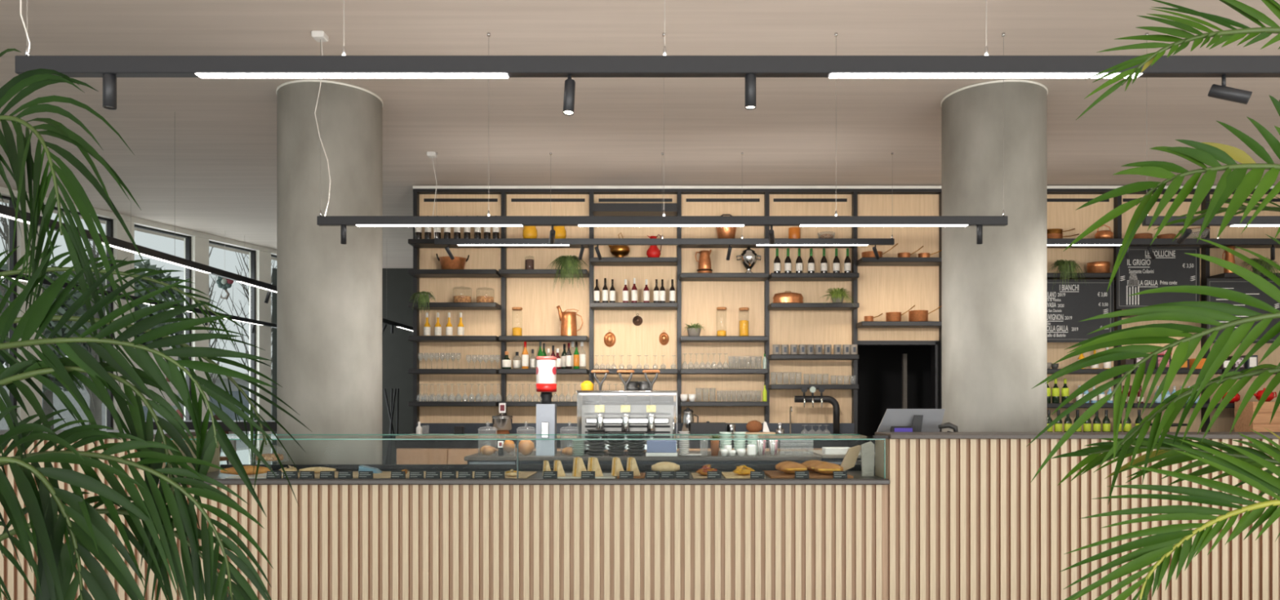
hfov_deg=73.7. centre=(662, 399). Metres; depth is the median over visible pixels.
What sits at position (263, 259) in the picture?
trim
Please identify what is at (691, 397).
cup
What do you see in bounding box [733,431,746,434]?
bowl
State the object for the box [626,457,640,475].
sandwich
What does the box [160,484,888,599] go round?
counter
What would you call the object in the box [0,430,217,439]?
countertop
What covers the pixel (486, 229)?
wine bottle
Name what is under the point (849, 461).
paper bag
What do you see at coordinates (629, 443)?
plate
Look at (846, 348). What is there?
mug
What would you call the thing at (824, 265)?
wine bottle
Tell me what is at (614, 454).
plate
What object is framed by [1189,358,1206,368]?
carton
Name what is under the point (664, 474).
price card
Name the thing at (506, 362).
liquor bottle
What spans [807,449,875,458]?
countertop
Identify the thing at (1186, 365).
carton
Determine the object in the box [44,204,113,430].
trim
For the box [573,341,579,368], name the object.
liquor bottle
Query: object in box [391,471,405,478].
price card
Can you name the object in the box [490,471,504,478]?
price card
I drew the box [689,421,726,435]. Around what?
bin
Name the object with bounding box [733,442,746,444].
bowl
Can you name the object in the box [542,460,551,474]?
sandwich
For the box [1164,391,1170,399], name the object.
bottle
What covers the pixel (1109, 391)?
bottle
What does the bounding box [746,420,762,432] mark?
wicker basket
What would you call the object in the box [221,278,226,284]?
flower
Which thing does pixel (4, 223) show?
bare tree
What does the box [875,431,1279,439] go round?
countertop
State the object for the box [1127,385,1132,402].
bottle
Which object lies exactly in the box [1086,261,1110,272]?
copper pot
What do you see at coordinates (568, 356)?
liquor bottle
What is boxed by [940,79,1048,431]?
concrete column
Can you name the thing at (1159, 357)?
carton
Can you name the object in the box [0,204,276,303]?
track light
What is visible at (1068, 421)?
wine bottle
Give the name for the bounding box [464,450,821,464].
counter
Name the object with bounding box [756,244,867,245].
diffuser
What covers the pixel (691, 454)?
dish
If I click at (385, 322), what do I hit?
track light
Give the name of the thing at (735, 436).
bowl
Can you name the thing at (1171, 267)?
chalkboard
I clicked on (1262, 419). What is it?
wooden crate
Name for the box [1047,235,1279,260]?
linear pendant light
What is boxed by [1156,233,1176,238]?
basket
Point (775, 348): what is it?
mug
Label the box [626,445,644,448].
plate
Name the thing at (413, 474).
price card
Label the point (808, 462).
roll
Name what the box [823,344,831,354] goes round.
mug
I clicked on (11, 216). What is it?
diffuser
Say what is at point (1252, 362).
carton
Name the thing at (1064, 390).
wine bottle
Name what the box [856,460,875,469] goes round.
countertop
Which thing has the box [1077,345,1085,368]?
bottle
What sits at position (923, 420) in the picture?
monitor
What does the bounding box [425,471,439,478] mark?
price card
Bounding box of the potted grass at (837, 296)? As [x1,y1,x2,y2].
[820,287,853,304]
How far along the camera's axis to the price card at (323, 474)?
5.99 m
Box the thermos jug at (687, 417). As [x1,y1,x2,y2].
[681,407,698,433]
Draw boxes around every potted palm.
[0,48,311,599]
[1026,0,1279,599]
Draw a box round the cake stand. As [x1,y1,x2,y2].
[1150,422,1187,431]
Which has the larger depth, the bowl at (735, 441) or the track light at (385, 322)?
the track light at (385, 322)
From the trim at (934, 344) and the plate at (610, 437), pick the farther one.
the trim at (934, 344)
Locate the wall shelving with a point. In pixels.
(448, 384)
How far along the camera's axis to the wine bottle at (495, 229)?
10.51 m
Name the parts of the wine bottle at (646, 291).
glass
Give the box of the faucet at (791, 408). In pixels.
[789,406,792,434]
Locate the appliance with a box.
[453,426,464,434]
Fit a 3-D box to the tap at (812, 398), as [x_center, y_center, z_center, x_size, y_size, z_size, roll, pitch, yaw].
[1.800,-0.036,10.232,0.072,0.251,0.078,0,0,0]
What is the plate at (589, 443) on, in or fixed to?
on the plate at (588, 446)
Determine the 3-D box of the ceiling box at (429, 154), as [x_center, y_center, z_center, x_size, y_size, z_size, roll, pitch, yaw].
[-2.516,-2.678,9.320,0.090,0.045,0.100,0,0,0]
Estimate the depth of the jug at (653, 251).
10.48 m
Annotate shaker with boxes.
[727,424,735,434]
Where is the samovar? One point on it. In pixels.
(748, 258)
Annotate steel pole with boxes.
[902,353,906,408]
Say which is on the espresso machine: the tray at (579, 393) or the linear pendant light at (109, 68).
the tray at (579, 393)
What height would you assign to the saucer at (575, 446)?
0.015 m
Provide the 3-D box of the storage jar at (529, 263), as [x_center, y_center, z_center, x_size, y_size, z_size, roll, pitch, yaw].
[-1.640,-1.689,10.540,0.118,0.196,0.118,0,0,0]
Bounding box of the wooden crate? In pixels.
[1234,401,1279,431]
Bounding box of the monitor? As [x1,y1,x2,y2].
[876,408,945,431]
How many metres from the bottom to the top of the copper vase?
0.344 m
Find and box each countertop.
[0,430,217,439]
[395,422,866,464]
[395,433,866,438]
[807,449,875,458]
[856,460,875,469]
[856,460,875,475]
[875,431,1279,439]
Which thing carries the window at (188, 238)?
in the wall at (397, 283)
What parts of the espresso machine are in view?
lever, lever, cup rail, lever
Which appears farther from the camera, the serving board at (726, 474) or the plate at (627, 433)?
the plate at (627, 433)
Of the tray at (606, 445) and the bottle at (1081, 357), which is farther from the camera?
the bottle at (1081, 357)
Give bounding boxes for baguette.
[298,466,336,472]
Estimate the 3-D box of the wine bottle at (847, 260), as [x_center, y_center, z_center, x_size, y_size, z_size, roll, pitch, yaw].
[2.278,-1.706,10.500,0.084,0.317,0.082,0,0,0]
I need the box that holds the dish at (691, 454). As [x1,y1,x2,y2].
[683,453,702,456]
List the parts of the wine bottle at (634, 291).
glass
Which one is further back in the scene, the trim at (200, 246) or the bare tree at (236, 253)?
the bare tree at (236, 253)
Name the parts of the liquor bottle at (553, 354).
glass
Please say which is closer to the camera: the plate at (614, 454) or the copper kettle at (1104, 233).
the plate at (614, 454)
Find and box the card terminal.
[890,426,915,431]
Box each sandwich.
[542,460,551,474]
[553,460,565,476]
[572,457,586,476]
[587,457,603,476]
[611,457,623,475]
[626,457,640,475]
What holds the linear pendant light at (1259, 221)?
hanging from the ceiling
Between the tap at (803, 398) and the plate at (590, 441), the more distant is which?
the tap at (803, 398)
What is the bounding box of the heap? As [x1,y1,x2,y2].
[732,464,755,475]
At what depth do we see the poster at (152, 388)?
13.01 m
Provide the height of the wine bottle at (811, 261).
0.317 m
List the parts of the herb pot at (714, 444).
pot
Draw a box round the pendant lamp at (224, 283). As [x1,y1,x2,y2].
[216,231,233,299]
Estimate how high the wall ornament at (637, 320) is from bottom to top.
0.156 m
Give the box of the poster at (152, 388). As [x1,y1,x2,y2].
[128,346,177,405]
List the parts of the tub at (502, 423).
lid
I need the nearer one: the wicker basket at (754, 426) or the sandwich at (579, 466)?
the sandwich at (579, 466)
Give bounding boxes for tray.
[225,472,283,478]
[281,471,537,478]
[557,473,616,478]
[577,392,675,395]
[583,443,677,450]
[691,472,706,478]
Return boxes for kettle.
[608,232,630,257]
[1094,224,1113,238]
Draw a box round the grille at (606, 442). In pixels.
[583,441,646,444]
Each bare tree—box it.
[0,202,57,350]
[66,240,105,430]
[172,247,228,395]
[226,253,276,376]
[229,253,273,373]
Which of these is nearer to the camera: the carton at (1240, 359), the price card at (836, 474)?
the price card at (836, 474)
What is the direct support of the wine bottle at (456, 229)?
on the wall shelving
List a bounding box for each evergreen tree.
[0,262,136,430]
[86,260,184,359]
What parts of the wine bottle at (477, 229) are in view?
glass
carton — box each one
[1120,359,1133,364]
[1129,357,1143,368]
[1145,357,1151,368]
[1151,349,1171,355]
[1154,355,1171,368]
[1179,359,1189,368]
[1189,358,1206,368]
[1218,359,1231,368]
[1226,355,1244,368]
[1243,355,1257,368]
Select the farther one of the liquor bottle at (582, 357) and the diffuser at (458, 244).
the liquor bottle at (582, 357)
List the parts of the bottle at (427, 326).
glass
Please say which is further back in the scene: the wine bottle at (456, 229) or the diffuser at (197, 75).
the wine bottle at (456, 229)
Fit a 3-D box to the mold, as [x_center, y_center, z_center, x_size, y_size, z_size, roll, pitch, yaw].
[0.020,-0.788,10.757,0.126,0.192,0.066,0,0,0]
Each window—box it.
[0,195,17,430]
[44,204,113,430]
[133,224,191,420]
[208,240,256,464]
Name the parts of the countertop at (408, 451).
door, door, door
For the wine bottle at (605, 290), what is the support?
on the wall shelving
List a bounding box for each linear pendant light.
[14,0,1279,115]
[314,32,1008,244]
[431,152,894,260]
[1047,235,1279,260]
[1142,32,1279,244]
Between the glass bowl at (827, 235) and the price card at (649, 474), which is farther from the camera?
the glass bowl at (827, 235)
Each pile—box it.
[279,465,297,472]
[505,469,520,476]
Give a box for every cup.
[680,394,687,401]
[688,394,695,401]
[720,448,728,456]
[724,444,731,455]
[728,449,735,456]
[736,448,746,456]
[1047,362,1051,368]
[1051,363,1058,368]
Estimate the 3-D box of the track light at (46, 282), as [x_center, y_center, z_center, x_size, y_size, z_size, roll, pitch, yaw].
[-6.855,-1.909,10.850,0.066,1.582,8.700,0,0,0]
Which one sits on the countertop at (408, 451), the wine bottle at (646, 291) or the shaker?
the shaker
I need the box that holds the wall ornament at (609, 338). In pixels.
[604,329,615,346]
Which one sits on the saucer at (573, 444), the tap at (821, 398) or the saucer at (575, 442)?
the saucer at (575, 442)
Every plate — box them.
[586,428,604,432]
[586,432,604,435]
[586,435,604,438]
[586,442,604,445]
[586,445,604,448]
[586,448,604,452]
[586,452,604,456]
[587,440,604,442]
[607,432,625,435]
[607,435,625,438]
[607,442,625,445]
[607,445,625,448]
[607,448,625,452]
[607,452,625,456]
[608,440,625,442]
[626,432,644,435]
[626,435,644,438]
[626,442,644,445]
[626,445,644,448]
[626,448,644,452]
[626,452,644,456]
[627,440,644,442]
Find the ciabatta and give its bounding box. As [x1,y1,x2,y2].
[651,461,679,473]
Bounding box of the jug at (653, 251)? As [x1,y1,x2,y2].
[646,234,662,257]
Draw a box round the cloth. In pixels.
[763,421,769,431]
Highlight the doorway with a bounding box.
[857,345,930,452]
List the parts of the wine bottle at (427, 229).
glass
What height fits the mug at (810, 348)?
0.125 m
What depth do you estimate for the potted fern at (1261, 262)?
10.35 m
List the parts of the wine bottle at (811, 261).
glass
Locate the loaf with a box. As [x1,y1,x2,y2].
[220,465,270,475]
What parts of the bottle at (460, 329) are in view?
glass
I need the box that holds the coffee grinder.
[535,355,556,455]
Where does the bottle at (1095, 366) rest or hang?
on the wall shelving
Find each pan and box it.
[435,253,469,269]
[1047,228,1075,234]
[1047,233,1079,238]
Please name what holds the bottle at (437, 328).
on the wall shelving
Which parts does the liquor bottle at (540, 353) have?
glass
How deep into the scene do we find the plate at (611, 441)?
7.07 m
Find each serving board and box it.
[617,472,645,478]
[721,471,750,478]
[745,431,775,434]
[763,470,853,478]
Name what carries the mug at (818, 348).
on the wall shelving
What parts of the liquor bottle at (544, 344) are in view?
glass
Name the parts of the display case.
rail, rail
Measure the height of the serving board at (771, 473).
0.020 m
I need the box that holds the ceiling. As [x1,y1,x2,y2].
[0,0,1279,268]
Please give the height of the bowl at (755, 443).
0.035 m
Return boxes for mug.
[772,344,780,354]
[781,344,788,354]
[790,344,797,354]
[798,344,806,354]
[806,344,814,354]
[814,344,822,354]
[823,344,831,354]
[833,344,841,354]
[842,344,850,354]
[850,344,857,354]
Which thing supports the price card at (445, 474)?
on the display case
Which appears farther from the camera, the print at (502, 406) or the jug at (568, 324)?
the jug at (568, 324)
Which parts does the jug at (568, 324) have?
spout, handle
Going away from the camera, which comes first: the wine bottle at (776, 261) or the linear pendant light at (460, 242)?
the linear pendant light at (460, 242)
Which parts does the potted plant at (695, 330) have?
pot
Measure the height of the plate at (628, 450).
0.024 m
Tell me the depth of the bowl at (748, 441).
7.28 m
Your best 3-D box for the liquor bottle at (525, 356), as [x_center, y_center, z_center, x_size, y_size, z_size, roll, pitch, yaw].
[-1.685,-0.548,10.480,0.086,0.337,0.084,0,0,0]
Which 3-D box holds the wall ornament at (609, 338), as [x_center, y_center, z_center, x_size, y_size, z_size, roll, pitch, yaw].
[-0.664,-0.778,10.757,0.149,0.216,0.066,0,0,0]
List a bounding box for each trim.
[0,186,276,255]
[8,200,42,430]
[105,218,133,430]
[184,235,208,420]
[248,250,271,464]
[857,340,937,434]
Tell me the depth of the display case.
5.95 m
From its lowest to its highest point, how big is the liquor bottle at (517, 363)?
0.216 m
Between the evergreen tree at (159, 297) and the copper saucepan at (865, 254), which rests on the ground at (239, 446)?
the evergreen tree at (159, 297)
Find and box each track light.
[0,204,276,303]
[0,269,276,333]
[382,318,413,333]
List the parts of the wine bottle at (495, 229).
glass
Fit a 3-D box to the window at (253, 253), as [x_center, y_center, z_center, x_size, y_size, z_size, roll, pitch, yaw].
[-7.337,-0.645,14.478,0.080,3.950,1.085,0,0,18]
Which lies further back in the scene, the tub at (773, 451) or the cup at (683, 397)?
the cup at (683, 397)
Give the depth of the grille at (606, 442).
7.40 m
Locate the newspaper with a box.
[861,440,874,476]
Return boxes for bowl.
[580,380,594,392]
[719,431,732,434]
[719,440,731,442]
[719,442,731,444]
[720,435,731,437]
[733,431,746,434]
[733,435,745,437]
[733,440,746,442]
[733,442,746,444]
[733,444,746,448]
[746,435,758,437]
[746,440,757,442]
[746,442,757,444]
[819,233,833,238]
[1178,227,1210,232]
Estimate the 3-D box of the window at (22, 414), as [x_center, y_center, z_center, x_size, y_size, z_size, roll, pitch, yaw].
[-8.377,-0.645,11.228,0.220,3.950,0.280,0,0,18]
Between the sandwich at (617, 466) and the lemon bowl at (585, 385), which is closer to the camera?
the sandwich at (617, 466)
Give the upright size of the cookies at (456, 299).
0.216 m
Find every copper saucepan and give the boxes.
[861,243,897,257]
[864,313,882,321]
[885,305,915,321]
[897,245,923,257]
[908,305,942,321]
[918,249,942,257]
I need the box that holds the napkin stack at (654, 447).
[645,440,677,456]
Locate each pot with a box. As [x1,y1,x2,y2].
[492,417,512,430]
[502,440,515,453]
[609,244,630,257]
[709,433,721,456]
[831,296,843,302]
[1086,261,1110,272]
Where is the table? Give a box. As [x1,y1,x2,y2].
[145,420,276,464]
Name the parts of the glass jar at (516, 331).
lid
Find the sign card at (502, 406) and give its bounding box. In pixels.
[498,403,506,413]
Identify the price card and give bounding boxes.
[266,471,281,478]
[282,471,297,478]
[299,471,314,478]
[319,471,334,478]
[337,471,352,478]
[358,471,373,478]
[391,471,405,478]
[408,471,423,478]
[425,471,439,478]
[441,471,456,478]
[457,471,472,478]
[474,471,488,478]
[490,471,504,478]
[542,471,557,478]
[581,471,595,478]
[619,471,633,478]
[645,471,659,478]
[660,471,675,478]
[675,471,688,478]
[706,471,721,478]
[750,471,764,478]
[795,471,808,478]
[832,471,847,478]
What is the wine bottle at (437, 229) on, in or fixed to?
on the wall shelving
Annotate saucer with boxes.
[571,441,585,444]
[571,445,585,448]
[571,453,585,456]
[572,443,584,445]
[572,447,584,449]
[572,451,584,453]
[573,449,585,452]
[678,435,688,437]
[678,443,688,445]
[678,447,688,449]
[678,451,688,453]
[679,431,688,433]
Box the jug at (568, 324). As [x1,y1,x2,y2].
[555,305,582,335]
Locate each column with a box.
[275,79,383,464]
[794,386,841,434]
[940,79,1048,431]
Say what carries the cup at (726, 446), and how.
on the counter at (800, 456)
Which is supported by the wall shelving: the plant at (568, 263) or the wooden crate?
the plant at (568, 263)
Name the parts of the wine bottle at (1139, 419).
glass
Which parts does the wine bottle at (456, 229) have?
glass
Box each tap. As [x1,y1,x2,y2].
[800,386,807,407]
[809,386,815,407]
[818,386,824,407]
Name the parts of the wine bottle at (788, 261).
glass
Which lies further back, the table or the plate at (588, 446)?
the table
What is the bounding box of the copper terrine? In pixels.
[773,291,803,302]
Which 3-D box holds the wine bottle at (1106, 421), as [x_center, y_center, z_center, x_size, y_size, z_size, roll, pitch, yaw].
[5.357,0.269,10.300,0.088,0.302,0.086,0,0,0]
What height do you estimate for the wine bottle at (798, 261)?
0.317 m
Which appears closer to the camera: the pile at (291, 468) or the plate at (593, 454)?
the pile at (291, 468)
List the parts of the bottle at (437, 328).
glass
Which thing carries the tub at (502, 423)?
on the countertop at (408, 451)
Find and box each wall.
[271,268,413,464]
[419,193,1279,422]
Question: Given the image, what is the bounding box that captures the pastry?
[695,464,717,475]
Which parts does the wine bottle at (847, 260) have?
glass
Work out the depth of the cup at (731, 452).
7.03 m
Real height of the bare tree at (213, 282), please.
6.514 m
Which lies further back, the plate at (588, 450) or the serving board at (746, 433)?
the serving board at (746, 433)
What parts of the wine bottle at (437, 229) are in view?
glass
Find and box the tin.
[788,226,799,238]
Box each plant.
[408,291,435,311]
[547,255,587,290]
[683,322,704,336]
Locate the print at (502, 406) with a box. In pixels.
[500,404,504,410]
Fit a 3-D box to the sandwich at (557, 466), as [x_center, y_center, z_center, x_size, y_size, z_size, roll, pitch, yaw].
[-0.743,0.491,6.149,0.070,0.114,0.070,0,0,-34]
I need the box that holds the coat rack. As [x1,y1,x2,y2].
[383,388,399,464]
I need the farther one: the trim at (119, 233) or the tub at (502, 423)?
the trim at (119, 233)
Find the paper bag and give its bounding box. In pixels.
[840,444,861,471]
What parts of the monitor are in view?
stand arm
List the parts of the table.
leg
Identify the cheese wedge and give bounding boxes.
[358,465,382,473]
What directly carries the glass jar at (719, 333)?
on the wall shelving
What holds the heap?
on the serving board at (726, 474)
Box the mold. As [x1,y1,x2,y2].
[658,329,668,345]
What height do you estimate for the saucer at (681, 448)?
0.015 m
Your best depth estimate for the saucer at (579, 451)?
7.06 m
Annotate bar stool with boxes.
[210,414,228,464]
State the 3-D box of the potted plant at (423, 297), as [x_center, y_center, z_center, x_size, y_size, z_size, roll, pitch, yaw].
[-2.937,-1.196,10.448,0.352,0.282,0.298,0,0,0]
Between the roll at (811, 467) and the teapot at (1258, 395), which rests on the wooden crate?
the teapot at (1258, 395)
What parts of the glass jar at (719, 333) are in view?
lid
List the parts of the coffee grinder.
plate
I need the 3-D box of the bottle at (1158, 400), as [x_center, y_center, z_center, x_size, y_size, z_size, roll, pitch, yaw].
[6.120,-0.067,10.540,0.073,0.211,0.072,0,0,0]
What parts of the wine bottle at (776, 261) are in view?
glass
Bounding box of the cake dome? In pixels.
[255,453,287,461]
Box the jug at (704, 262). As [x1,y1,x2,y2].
[694,248,712,272]
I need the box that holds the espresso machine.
[576,369,677,453]
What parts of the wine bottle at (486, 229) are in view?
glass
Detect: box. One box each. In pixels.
[311,31,328,41]
[426,151,437,158]
[746,444,755,456]
[822,447,850,454]
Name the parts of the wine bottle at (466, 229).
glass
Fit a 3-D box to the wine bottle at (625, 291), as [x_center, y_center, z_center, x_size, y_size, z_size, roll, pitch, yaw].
[-0.453,-1.336,10.500,0.074,0.297,0.072,0,0,0]
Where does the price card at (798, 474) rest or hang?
on the display case
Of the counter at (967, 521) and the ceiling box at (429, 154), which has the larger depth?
the ceiling box at (429, 154)
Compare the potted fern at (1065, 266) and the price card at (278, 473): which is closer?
the price card at (278, 473)
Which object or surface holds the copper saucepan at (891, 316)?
on the wall shelving
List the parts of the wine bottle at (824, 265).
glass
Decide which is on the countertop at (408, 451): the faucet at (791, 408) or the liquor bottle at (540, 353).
the faucet at (791, 408)
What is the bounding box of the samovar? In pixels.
[736,246,760,272]
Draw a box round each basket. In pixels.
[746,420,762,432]
[1133,232,1152,238]
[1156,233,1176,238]
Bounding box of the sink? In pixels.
[807,449,875,464]
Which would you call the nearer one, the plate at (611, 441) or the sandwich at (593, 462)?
the sandwich at (593, 462)
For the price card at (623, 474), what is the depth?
5.99 m
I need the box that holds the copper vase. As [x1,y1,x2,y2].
[1222,245,1235,273]
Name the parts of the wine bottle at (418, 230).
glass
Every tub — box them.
[491,413,512,434]
[757,440,765,454]
[769,440,777,454]
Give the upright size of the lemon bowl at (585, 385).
0.105 m
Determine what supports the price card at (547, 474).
on the display case
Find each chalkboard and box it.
[1047,279,1114,342]
[1115,246,1199,309]
[1205,278,1279,342]
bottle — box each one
[414,215,422,239]
[416,421,422,434]
[423,312,430,335]
[424,215,431,239]
[434,215,440,238]
[434,312,441,335]
[444,215,450,238]
[445,312,452,335]
[453,215,460,238]
[457,312,464,335]
[463,215,470,238]
[474,215,480,238]
[484,215,490,238]
[493,215,499,238]
[502,351,511,368]
[513,351,521,368]
[521,341,528,368]
[529,349,536,367]
[537,341,542,356]
[542,342,546,355]
[551,345,555,356]
[555,348,561,368]
[560,343,566,368]
[565,342,571,368]
[571,341,574,366]
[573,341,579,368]
[579,341,586,366]
[593,279,599,302]
[602,278,608,302]
[609,279,615,302]
[622,279,628,302]
[631,278,637,302]
[643,279,649,302]
[653,279,659,302]
[659,279,665,302]
[669,279,675,302]
[762,353,766,368]
[762,385,766,401]
[773,248,780,272]
[784,248,791,272]
[795,248,802,272]
[808,248,814,272]
[820,248,827,272]
[832,248,839,272]
[844,248,850,272]
[1047,380,1050,403]
[1047,409,1053,431]
[1051,378,1059,403]
[1054,409,1062,431]
[1061,378,1069,403]
[1063,413,1071,431]
[1073,409,1081,431]
[1075,385,1082,401]
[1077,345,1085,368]
[1083,390,1089,403]
[1083,409,1091,431]
[1090,350,1098,368]
[1090,385,1097,403]
[1093,409,1101,431]
[1097,391,1104,399]
[1102,409,1110,431]
[1103,346,1111,368]
[1106,386,1113,403]
[1118,420,1121,431]
[1123,409,1131,431]
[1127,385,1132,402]
[1134,409,1142,426]
[1137,385,1143,403]
[1154,386,1161,403]
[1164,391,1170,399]
[1170,386,1176,395]
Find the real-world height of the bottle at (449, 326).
0.297 m
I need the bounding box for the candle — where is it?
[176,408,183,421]
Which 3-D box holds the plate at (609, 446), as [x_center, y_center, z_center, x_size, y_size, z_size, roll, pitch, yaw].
[-0.384,0.396,7.130,0.154,0.024,0.154,0,0,0]
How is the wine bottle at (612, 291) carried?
on the wall shelving
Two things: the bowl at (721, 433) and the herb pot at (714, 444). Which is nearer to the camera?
the herb pot at (714, 444)
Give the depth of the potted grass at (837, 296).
10.37 m
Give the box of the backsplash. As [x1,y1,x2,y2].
[416,422,853,433]
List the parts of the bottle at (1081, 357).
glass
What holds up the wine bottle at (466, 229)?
on the wall shelving
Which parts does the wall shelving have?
post, shelf, shelf, shelf, shelf, shelf, shelf, panel, post, shelf, shelf, shelf, shelf, shelf, panel, post, shelf, shelf, shelf, panel, shelf, post, panel, shelf, shelf, shelf, shelf, shelf, post, panel, shelf, shelf, shelf, shelf, shelf, trim, rail, post, panel, shelf, shelf, post, panel, shelf, shelf, shelf, shelf, post, shelf, panel, shelf, shelf, shelf, post, shelf, shelf, shelf, panel, shelf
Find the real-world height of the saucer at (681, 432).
0.015 m
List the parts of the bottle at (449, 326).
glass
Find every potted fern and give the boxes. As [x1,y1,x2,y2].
[1048,259,1088,288]
[1241,257,1279,278]
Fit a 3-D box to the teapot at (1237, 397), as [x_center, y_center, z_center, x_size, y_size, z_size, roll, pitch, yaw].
[6.989,-0.044,10.495,0.199,0.165,0.234,0,0,16]
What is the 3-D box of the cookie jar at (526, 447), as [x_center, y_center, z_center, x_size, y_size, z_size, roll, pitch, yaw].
[-1.141,0.324,7.140,0.160,0.288,0.160,0,0,0]
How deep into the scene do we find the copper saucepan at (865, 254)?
10.40 m
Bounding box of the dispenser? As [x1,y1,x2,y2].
[775,422,784,435]
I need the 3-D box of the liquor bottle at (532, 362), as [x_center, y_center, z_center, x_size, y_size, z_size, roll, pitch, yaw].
[-1.609,-0.506,10.600,0.082,0.252,0.080,0,0,0]
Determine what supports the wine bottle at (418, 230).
on the wall shelving
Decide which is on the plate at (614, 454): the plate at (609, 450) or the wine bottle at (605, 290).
the plate at (609, 450)
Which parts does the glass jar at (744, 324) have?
lid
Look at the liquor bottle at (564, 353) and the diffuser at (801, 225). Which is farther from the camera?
the liquor bottle at (564, 353)
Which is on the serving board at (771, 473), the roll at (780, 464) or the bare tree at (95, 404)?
the roll at (780, 464)
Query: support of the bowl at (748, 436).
on the bowl
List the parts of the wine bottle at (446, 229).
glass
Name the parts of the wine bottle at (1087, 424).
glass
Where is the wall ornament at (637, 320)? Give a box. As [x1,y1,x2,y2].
[632,313,642,325]
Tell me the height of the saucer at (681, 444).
0.015 m
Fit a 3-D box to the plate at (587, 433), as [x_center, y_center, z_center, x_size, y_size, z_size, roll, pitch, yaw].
[-0.555,0.284,7.130,0.154,0.024,0.154,0,0,0]
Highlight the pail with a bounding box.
[715,213,736,238]
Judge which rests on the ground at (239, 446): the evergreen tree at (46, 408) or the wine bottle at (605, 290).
the evergreen tree at (46, 408)
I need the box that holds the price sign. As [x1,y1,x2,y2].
[497,440,504,456]
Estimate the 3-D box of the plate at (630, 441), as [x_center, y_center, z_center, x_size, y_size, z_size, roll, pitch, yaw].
[-0.221,0.340,7.130,0.154,0.024,0.154,0,0,0]
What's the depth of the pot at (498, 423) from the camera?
10.10 m
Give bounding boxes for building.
[0,373,271,437]
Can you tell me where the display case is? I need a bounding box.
[158,434,889,484]
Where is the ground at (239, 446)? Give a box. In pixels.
[220,437,271,452]
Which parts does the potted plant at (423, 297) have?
pot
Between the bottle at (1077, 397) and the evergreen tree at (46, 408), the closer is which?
the bottle at (1077, 397)
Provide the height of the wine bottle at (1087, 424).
0.302 m
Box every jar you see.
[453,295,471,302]
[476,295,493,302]
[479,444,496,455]
[511,306,522,335]
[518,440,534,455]
[522,226,537,238]
[524,258,533,269]
[553,226,566,238]
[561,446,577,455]
[716,306,726,336]
[738,306,749,336]
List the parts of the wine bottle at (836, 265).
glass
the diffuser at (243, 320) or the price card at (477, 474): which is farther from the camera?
the diffuser at (243, 320)
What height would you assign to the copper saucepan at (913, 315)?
0.220 m
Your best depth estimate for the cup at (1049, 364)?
10.50 m
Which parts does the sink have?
drawer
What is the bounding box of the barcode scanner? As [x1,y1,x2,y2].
[937,422,957,431]
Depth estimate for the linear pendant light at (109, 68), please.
3.33 m
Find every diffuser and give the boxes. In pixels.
[0,213,30,224]
[102,242,210,273]
[195,73,508,78]
[225,318,262,325]
[237,281,276,293]
[355,224,522,226]
[457,244,568,245]
[578,224,743,226]
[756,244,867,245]
[800,224,968,226]
[829,73,1142,78]
[1047,244,1121,245]
[1230,224,1279,226]
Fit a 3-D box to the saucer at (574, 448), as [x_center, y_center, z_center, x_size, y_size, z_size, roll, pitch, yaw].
[-0.699,0.406,7.100,0.110,0.015,0.110,0,0,0]
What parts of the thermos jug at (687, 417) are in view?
lid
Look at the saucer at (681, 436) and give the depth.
7.10 m
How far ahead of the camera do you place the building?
34.00 m
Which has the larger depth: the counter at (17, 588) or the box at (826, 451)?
the box at (826, 451)
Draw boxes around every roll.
[775,461,795,471]
[779,462,807,473]
[801,460,820,471]
[807,461,828,472]
[814,462,843,474]
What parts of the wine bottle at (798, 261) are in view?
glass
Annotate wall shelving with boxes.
[408,186,1279,434]
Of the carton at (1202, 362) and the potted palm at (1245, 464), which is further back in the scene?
the carton at (1202, 362)
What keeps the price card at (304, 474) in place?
on the display case
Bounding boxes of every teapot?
[1222,392,1239,403]
[1253,387,1276,401]
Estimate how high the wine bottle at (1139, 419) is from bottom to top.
0.302 m
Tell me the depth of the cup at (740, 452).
7.05 m
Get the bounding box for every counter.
[0,430,219,599]
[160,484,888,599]
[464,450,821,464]
[875,431,1279,599]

